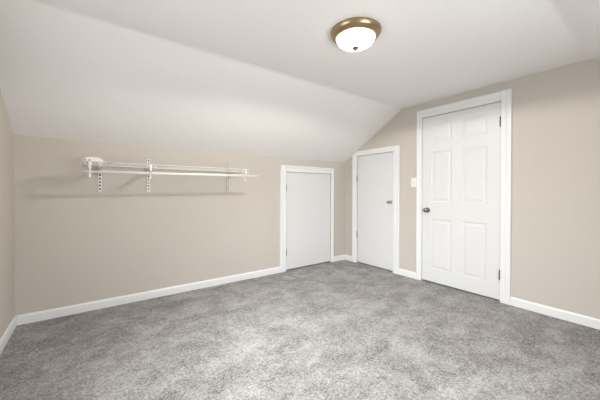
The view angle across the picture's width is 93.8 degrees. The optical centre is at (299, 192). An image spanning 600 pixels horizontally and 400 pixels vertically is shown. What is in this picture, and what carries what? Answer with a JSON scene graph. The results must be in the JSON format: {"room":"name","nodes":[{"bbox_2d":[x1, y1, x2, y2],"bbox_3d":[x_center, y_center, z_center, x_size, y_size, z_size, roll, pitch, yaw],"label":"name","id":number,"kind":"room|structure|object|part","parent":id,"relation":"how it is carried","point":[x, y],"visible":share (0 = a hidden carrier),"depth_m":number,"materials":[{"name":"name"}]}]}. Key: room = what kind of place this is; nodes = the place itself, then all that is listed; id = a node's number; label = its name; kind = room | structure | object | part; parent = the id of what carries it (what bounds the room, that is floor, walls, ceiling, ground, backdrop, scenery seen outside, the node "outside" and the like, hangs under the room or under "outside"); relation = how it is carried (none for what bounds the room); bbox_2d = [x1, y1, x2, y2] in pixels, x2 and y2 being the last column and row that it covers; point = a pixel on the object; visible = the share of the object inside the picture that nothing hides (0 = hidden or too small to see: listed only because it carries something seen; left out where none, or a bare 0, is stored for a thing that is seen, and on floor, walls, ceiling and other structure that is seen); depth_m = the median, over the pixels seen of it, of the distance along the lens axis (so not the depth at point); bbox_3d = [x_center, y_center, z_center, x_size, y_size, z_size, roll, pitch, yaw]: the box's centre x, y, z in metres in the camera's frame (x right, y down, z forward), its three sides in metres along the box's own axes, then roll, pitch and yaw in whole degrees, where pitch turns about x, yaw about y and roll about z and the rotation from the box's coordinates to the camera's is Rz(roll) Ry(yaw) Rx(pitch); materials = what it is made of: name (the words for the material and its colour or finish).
{"room":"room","nodes":[
{"label":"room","id":0,"kind":"room"},
{"bbox_2d":[0,90,14,337],"bbox_3d":[-1.259,0.006,0.712,0.140,2.227,3.816,0,0,-36],"label":"wall","id":1,"kind":"structure","parent":0,"point":[7,286],"depth_m":2.09,"materials":[{"name":"beige paint"}]},
{"bbox_2d":[0,316,16,353],"bbox_3d":[-1.203,1.059,0.769,0.014,0.080,3.801,0,0,-36],"label":"baseboard","id":2,"kind":"structure","parent":1,"relation":"attached to","point":[8,332],"depth_m":2.07,"materials":[{"name":"white paint"}]},
{"bbox_2d":[14,135,344,316],"bbox_3d":[-0.844,0.299,3.473,4.076,1.610,0.140,0,0,-36],"label":"wall","id":3,"kind":"structure","parent":0,"point":[75,242],"depth_m":2.80,"materials":[{"name":"beige paint"}]},
{"bbox_2d":[17,267,279,325],"bbox_3d":[-1.293,1.046,3.053,2.544,0.080,0.014,0,0,-36],"label":"baseboard","id":4,"kind":"structure","parent":3,"relation":"attached to","point":[32,317],"depth_m":2.78,"materials":[{"name":"white paint"}]},
{"bbox_2d":[80,157,258,190],"bbox_3d":[-1.217,-0.196,2.846,1.580,0.370,0.424,0,0,-36],"label":"wire shelf","id":5,"kind":"object","parent":3,"relation":"attached to","point":[232,173],"depth_m":2.62,"materials":[{"name":"white metal"}]},
{"bbox_3d":[-1.714,-0.272,2.324,0.140,0.038,0.065,0,0,-43],"label":"shelf bracket","id":6,"kind":"part","parent":5,"relation":"part of","materials":[{"name":"white metal"}]},
{"bbox_3d":[-1.100,-0.177,2.709,1.555,0.039,0.025,0,0,-36],"label":"hanging rod","id":7,"kind":"part","parent":5,"relation":"part of","materials":[{"name":"white metal"}]},
{"bbox_2d":[280,165,333,272],"bbox_3d":[0.117,0.354,4.105,0.978,1.457,0.061,0,0,-36],"label":"door","id":8,"kind":"structure","parent":3,"relation":"in","point":[304,195],"depth_m":4.06,"materials":[{"name":"white paint"}]},
{"bbox_2d":[334,255,344,261],"bbox_3d":[0.618,1.041,4.457,0.248,0.080,0.014,0,0,-36],"label":"baseboard","id":9,"kind":"structure","parent":3,"relation":"attached to","point":[340,257],"depth_m":4.45,"materials":[{"name":"white paint"}]},
{"bbox_2d":[0,0,599,162],"bbox_3d":[0.329,-0.892,1.872,4.076,1.025,4.096,0,0,-36],"label":"ceiling","id":10,"kind":"structure","parent":0,"point":[249,77],"depth_m":2.16,"materials":[{"name":"white paint"}]},
{"bbox_2d":[330,17,381,51],"bbox_3d":[0.378,-1.027,1.911,0.340,0.129,0.340,0,0,-36],"label":"ceiling light","id":11,"kind":"object","parent":10,"relation":"attached to","point":[354,34],"visible":1,"depth_m":1.82,"materials":[{"name":"gold metal"}]},
{"bbox_3d":[0.378,-1.016,1.911,0.258,0.066,0.258,0,0,-36],"label":"lamp shade","id":12,"kind":"part","parent":11,"relation":"part of","materials":[{"name":"white glass"}]},
{"bbox_2d":[0,260,599,399],"bbox_3d":[0.325,1.156,1.884,4.076,0.120,4.096,0,0,-36],"label":"floor","id":13,"kind":"structure","parent":0,"point":[342,329],"depth_m":2.02,"materials":[{"name":"grey carpet"}]},
{"bbox_2d":[345,59,599,318],"bbox_3d":[1.913,-0.002,3.042,0.140,2.227,3.816,0,0,-36],"label":"wall","id":14,"kind":"structure","parent":0,"point":[555,202],"depth_m":2.52,"materials":[{"name":"beige paint"}]},
{"bbox_2d":[345,255,351,260],"bbox_3d":[0.771,1.041,4.470,0.014,0.080,0.172,0,0,-36],"label":"baseboard","id":15,"kind":"structure","parent":14,"relation":"attached to","point":[347,257],"depth_m":4.46,"materials":[{"name":"white paint"}]},
{"bbox_2d":[352,145,399,273],"bbox_3d":[1.063,0.226,4.056,0.110,1.716,0.831,0,0,-36],"label":"door","id":16,"kind":"structure","parent":14,"relation":"in","point":[375,227],"depth_m":4.04,"materials":[{"name":"white paint"}]},
{"bbox_2d":[399,268,415,278],"bbox_3d":[1.388,1.047,3.630,0.014,0.080,0.250,0,0,-36],"label":"baseboard","id":17,"kind":"structure","parent":14,"relation":"attached to","point":[403,272],"depth_m":3.62,"materials":[{"name":"white paint"}]},
{"bbox_2d":[411,178,415,186],"bbox_3d":[1.437,-0.128,3.555,0.019,0.114,0.070,0,0,-36],"label":"light switch","id":18,"kind":"object","parent":14,"relation":"attached to","point":[413,180],"visible":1,"depth_m":3.56,"materials":[{"name":"beige plastic"}]},
{"bbox_2d":[416,88,511,304],"bbox_3d":[1.750,0.041,3.120,0.110,2.100,0.990,0,0,-36],"label":"door","id":19,"kind":"structure","parent":14,"relation":"in","point":[464,170],"depth_m":3.06,"materials":[{"name":"white paint"}]},
{"bbox_2d":[510,297,599,329],"bbox_3d":[2.509,1.058,2.104,0.014,0.080,1.558,0,0,-36],"label":"baseboard","id":20,"kind":"structure","parent":14,"relation":"attached to","point":[584,320],"depth_m":2.46,"materials":[{"name":"white paint"}]}
]}

